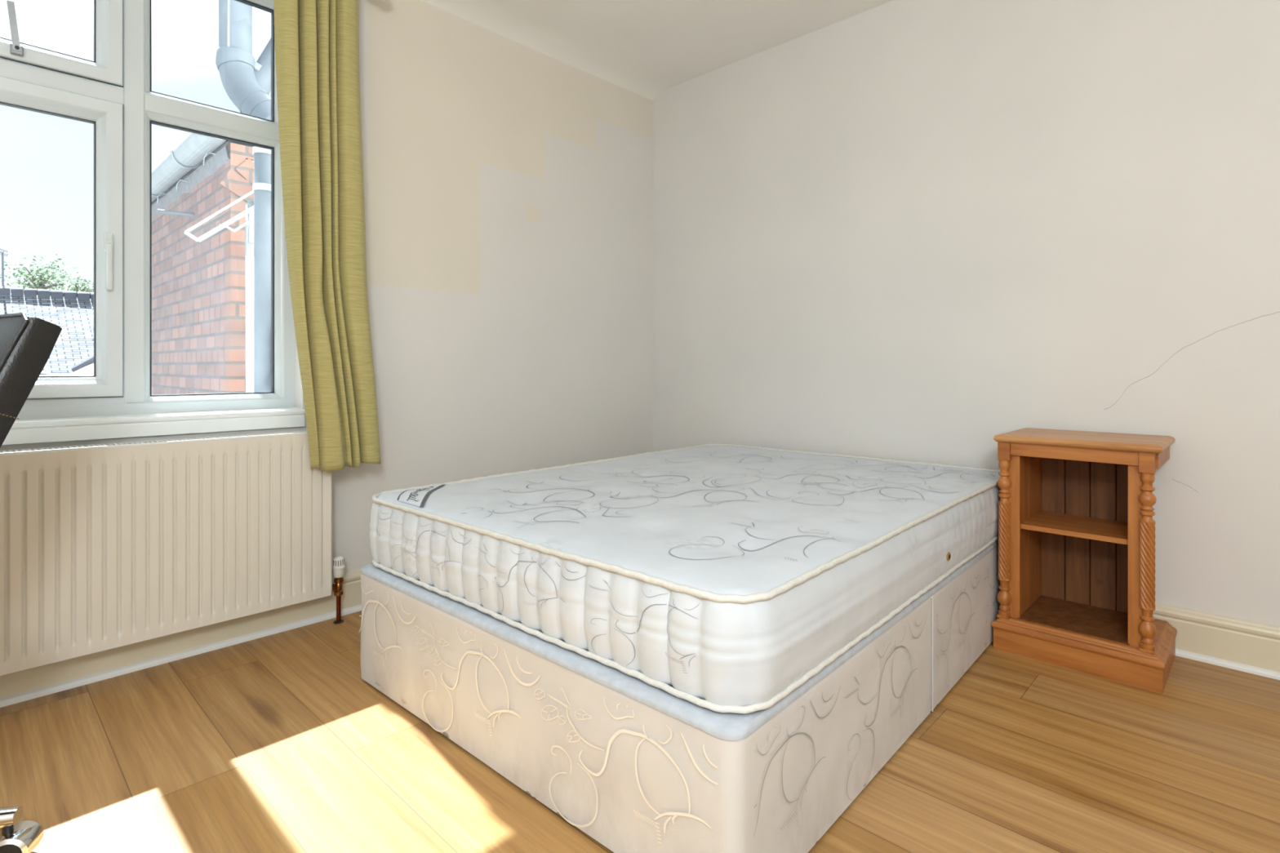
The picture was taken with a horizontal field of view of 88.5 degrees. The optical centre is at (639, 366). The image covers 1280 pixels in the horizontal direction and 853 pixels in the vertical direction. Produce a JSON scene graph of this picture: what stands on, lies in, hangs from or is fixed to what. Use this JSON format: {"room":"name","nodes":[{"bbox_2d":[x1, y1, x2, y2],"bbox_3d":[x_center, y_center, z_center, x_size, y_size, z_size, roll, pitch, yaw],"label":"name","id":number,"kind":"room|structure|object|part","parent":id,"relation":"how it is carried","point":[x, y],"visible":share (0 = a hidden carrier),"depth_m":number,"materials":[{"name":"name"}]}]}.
{"room":"bedroom","nodes":[
{"label":"bedroom","id":0,"kind":"room"},
{"bbox_2d":[0,0,653,575],"bbox_3d":[-1.574,-0.310,2.202,0.260,2.480,4.500,0,0,44],"label":"wall","id":1,"kind":"structure","parent":0,"point":[508,184],"depth_m":2.96,"materials":[{"name":"paint"}]},
{"bbox_2d":[0,0,294,418],"bbox_3d":[-1.825,-0.608,1.890,0.109,1.525,1.544,0,0,44],"label":"window","id":2,"kind":"structure","parent":1,"relation":"in","point":[113,92],"depth_m":2.08,"materials":[{"name":"white plastic"}]},
{"bbox_3d":[-1.783,-0.964,1.875,0.023,0.144,0.036,0,0,44],"label":"stay arm","id":3,"kind":"part","parent":2,"relation":"part of","materials":[{"name":"metal"}]},
{"bbox_3d":[-1.642,-0.385,2.030,0.010,0.060,0.022,0,0,44],"label":"handle","id":4,"kind":"part","parent":2,"relation":"part of","materials":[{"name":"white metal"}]},
{"bbox_3d":[-1.633,-0.314,2.022,0.014,0.157,0.020,0,0,44],"label":"handle lever","id":5,"kind":"part","parent":2,"relation":"part of","materials":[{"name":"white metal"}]},
{"bbox_2d":[1,407,305,445],"bbox_3d":[-1.789,0.184,1.836,0.116,0.067,1.574,0,0,44],"label":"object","id":6,"kind":"structure","parent":1,"relation":"attached to","point":[55,429],"depth_m":2.04,"materials":[{"name":"white paint"}]},
{"bbox_2d":[0,430,345,676],"bbox_3d":[-1.672,0.579,1.822,0.119,0.703,1.664,0,0,44],"label":"radiator","id":7,"kind":"object","parent":1,"relation":"attached to","point":[107,546],"visible":0.98,"depth_m":1.96,"materials":[{"name":"metal"}]},
{"bbox_2d":[0,430,307,454],"bbox_3d":[-1.679,0.238,1.790,0.079,0.023,1.600,0,0,44],"label":"grille","id":8,"kind":"object","parent":7,"relation":"attached to","point":[181,446],"depth_m":2.02,"materials":[{"name":"metal"}]},
{"bbox_2d":[0,568,361,698],"bbox_3d":[-1.473,0.855,2.105,0.020,0.150,4.500,0,0,44],"label":"baseboard","id":9,"kind":"structure","parent":1,"relation":"attached to","point":[22,682],"depth_m":2.09,"materials":[{"name":"beige paint"}]},
{"bbox_2d":[0,604,361,707],"bbox_3d":[-1.474,0.920,2.084,0.013,0.019,4.470,0,0,44],"label":"trim","id":10,"kind":"structure","parent":1,"relation":"attached to","point":[71,684],"depth_m":2.06,"materials":[{"name":"white paint"}]},
{"bbox_3d":[-1.749,-1.405,1.721,0.152,0.055,2.217,0,0,44],"label":"pole","id":11,"kind":"object","parent":1,"relation":"attached to","visible":0},
{"bbox_2d":[273,0,380,471],"bbox_3d":[-1.071,-0.514,2.284,0.080,1.743,0.359,0,0,44],"label":"curtain","id":12,"kind":"object","parent":11,"relation":"hanging from","point":[317,42],"visible":1,"depth_m":2.26,"materials":[{"name":"green fabric"}]},
{"bbox_2d":[0,610,1279,852],"bbox_3d":[-0.087,0.980,0.790,4.360,0.100,4.720,0,0,44],"label":"floor","id":13,"kind":"structure","parent":0,"point":[277,743],"depth_m":1.52,"materials":[{"name":"brown wood"}]},
{"bbox_2d":[0,312,62,852],"bbox_3d":[-1.504,0.411,1.115,0.747,1.036,0.774,0,0,44],"label":"office chair","id":14,"kind":"object","parent":13,"relation":"on","point":[27,343],"visible":1,"depth_m":1.27,"materials":[{"name":"black leather"}]},
{"bbox_3d":[-1.327,0.832,1.185,0.330,0.054,0.048,0,0,-18],"label":"leg","id":15,"kind":"part","parent":14,"relation":"part of","materials":[{"name":"silver metal"}]},
{"bbox_2d":[0,820,44,852],"bbox_3d":[-1.173,0.888,1.236,0.066,0.040,0.060,0,0,-18],"label":"caster","id":16,"kind":"object","parent":14,"relation":"attached to","point":[23,837],"depth_m":1.23,"materials":[{"name":"silver metal"}]},
{"bbox_3d":[-1.427,0.180,1.315,0.450,0.566,0.284,0,0,29],"label":"backrest","id":17,"kind":"part","parent":14,"relation":"part of","materials":[{"name":"black leather"}]},
{"bbox_2d":[358,539,1000,852],"bbox_3d":[0.273,0.761,2.194,1.350,0.337,1.854,0,0,42],"label":"bed base","id":18,"kind":"object","parent":13,"relation":"on","point":[636,766],"visible":0.59,"depth_m":1.36,"materials":[{"name":"beige fabric"}]},
{"bbox_2d":[369,443,1000,714],"bbox_3d":[0.278,0.484,2.211,1.390,0.212,1.852,0,0,42],"label":"mattress","id":19,"kind":"object","parent":18,"relation":"on","point":[729,577],"visible":0.98,"depth_m":1.54,"materials":[{"name":"white fabric"}]},
{"bbox_2d":[946,551,951,560],"bbox_3d":[0.854,0.525,1.817,0.005,0.024,0.024,0,0,42],"label":"vent","id":20,"kind":"object","parent":19,"relation":"attached to","point":[948,553],"depth_m":1.81,"materials":[{"name":"gold metal"}]},
{"bbox_2d":[991,427,1177,693],"bbox_3d":[1.443,0.577,2.142,0.450,0.706,0.350,0,0,44],"label":"nightstand","id":21,"kind":"object","parent":13,"relation":"on","point":[1077,524],"visible":1,"depth_m":2.15,"materials":[{"name":"brown wood"}]},
{"bbox_3d":[1.344,0.537,2.275,0.018,0.580,0.295,0,0,44],"label":"panel","id":22,"kind":"part","parent":21,"relation":"part of","materials":[{"name":"brown wood"}]},
{"bbox_2d":[1021,511,1128,545],"bbox_3d":[1.454,0.526,2.164,0.296,0.016,0.275,0,0,44],"label":"shelf","id":23,"kind":"object","parent":21,"relation":"attached to","point":[1081,524],"depth_m":2.16,"materials":[{"name":"brown wood"}]},
{"bbox_3d":[1.443,0.844,2.142,0.450,0.038,0.350,0,0,44],"label":"moulding","id":24,"kind":"part","parent":21,"relation":"part of","materials":[{"name":"brown wood"}]},
{"bbox_2d":[422,0,893,100],"bbox_3d":[-0.087,-1.588,0.790,4.360,0.165,4.720,0,0,44],"label":"ceiling","id":25,"kind":"structure","parent":0,"point":[646,48],"depth_m":3.00,"materials":[{"name":"paint"}]},
{"bbox_2d":[653,0,1279,626],"bbox_3d":[1.504,-0.310,2.451,4.360,2.480,0.120,0,0,44],"label":"wall","id":26,"kind":"structure","parent":0,"point":[926,231],"depth_m":2.51,"materials":[{"name":"paint"}]},
{"bbox_2d":[1152,602,1279,672],"bbox_3d":[1.513,0.855,2.345,4.000,0.150,0.020,0,0,44],"label":"baseboard","id":27,"kind":"structure","parent":26,"relation":"attached to","point":[1251,643],"depth_m":2.04,"materials":[{"name":"beige paint"}]},
{"bbox_2d":[1175,648,1279,679],"bbox_3d":[1.515,0.920,2.325,3.970,0.019,0.013,0,0,44],"label":"trim","id":28,"kind":"structure","parent":26,"relation":"attached to","point":[1192,655],"depth_m":2.03,"materials":[{"name":"white paint"}]},
{"label":"outside","id":29,"kind":"structure","parent":0,"visible":0},
{"bbox_3d":[-21.680,3.780,24.588,59.730,0.100,80.000,0,0,44],"label":"trim","id":30,"kind":"structure","parent":29,"visible":0},
{"bbox_2d":[0,253,90,293],"bbox_3d":[-23.677,-0.387,26.081,2.620,8.234,2.188,0,0,-14],"label":"tree","id":31,"kind":"object","parent":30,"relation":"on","point":[38,282],"visible":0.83,"depth_m":25.90,"materials":[{"name":"green plant"}]},
{"bbox_2d":[0,286,93,374],"bbox_3d":[-25.799,0.010,20.211,31.609,7.440,4.871,0,0,3],"label":"roof","id":32,"kind":"structure","parent":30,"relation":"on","point":[72,311],"depth_m":19.21,"materials":[{"name":"stone"}]},
{"bbox_2d":[0,248,8,287],"bbox_3d":[-19.474,-2.819,20.102,0.780,1.587,0.121,0,0,30],"label":"tv aerial","id":33,"kind":"object","parent":32,"relation":"on","point":[2,251],"visible":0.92,"depth_m":20.18,"materials":[{"name":"metal"}]},
{"bbox_2d":[39,374,67,376],"bbox_3d":[-12.863,1.958,13.808,1.800,3.545,1.800,0,0,44],"label":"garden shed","id":34,"kind":"object","parent":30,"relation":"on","point":[40,375],"visible":0.02,"depth_m":14.49,"materials":[{"name":"white"}]},
{"bbox_2d":[49,270,93,293],"bbox_3d":[-27.993,-0.528,32.990,2.076,8.517,2.704,0,0,44],"label":"tree","id":35,"kind":"object","parent":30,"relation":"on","point":[77,288],"visible":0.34,"depth_m":32.74,"materials":[{"name":"green plant"}]},
{"bbox_2d":[67,355,93,375],"bbox_3d":[-8.998,1.665,11.826,7.217,4.130,1.697,0,0,32],"label":"outbuilding","id":36,"kind":"structure","parent":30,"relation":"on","point":[86,367],"depth_m":12.45,"materials":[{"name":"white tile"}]},
{"bbox_2d":[151,133,253,396],"bbox_3d":[-1.816,0.955,5.222,3.310,5.550,3.673,0,0,44],"label":"neighbouring house","id":37,"kind":"structure","parent":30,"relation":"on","point":[202,194],"depth_m":3.48,"materials":[{"name":"red brick"}]},
{"bbox_3d":[-1.835,-0.671,2.894,0.284,0.259,0.061,0,0,-35],"label":"open sash","id":38,"kind":"part","parent":37,"relation":"part of","materials":[{"name":"white plastic"}]},
{"bbox_2d":[215,0,271,392],"bbox_3d":[-1.667,0.875,2.856,0.284,5.711,0.500,0,0,-25],"label":"pipe","id":39,"kind":"object","parent":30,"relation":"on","point":[246,81],"visible":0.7,"depth_m":2.74,"materials":[{"name":"grey plastic"}]},
{"bbox_2d":[254,61,262,70],"bbox_3d":[-1.745,-1.367,3.019,0.129,0.092,0.130,0,0,44],"label":"socket","id":40,"kind":"object","parent":39,"relation":"attached to","point":[258,64],"depth_m":2.96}
]}

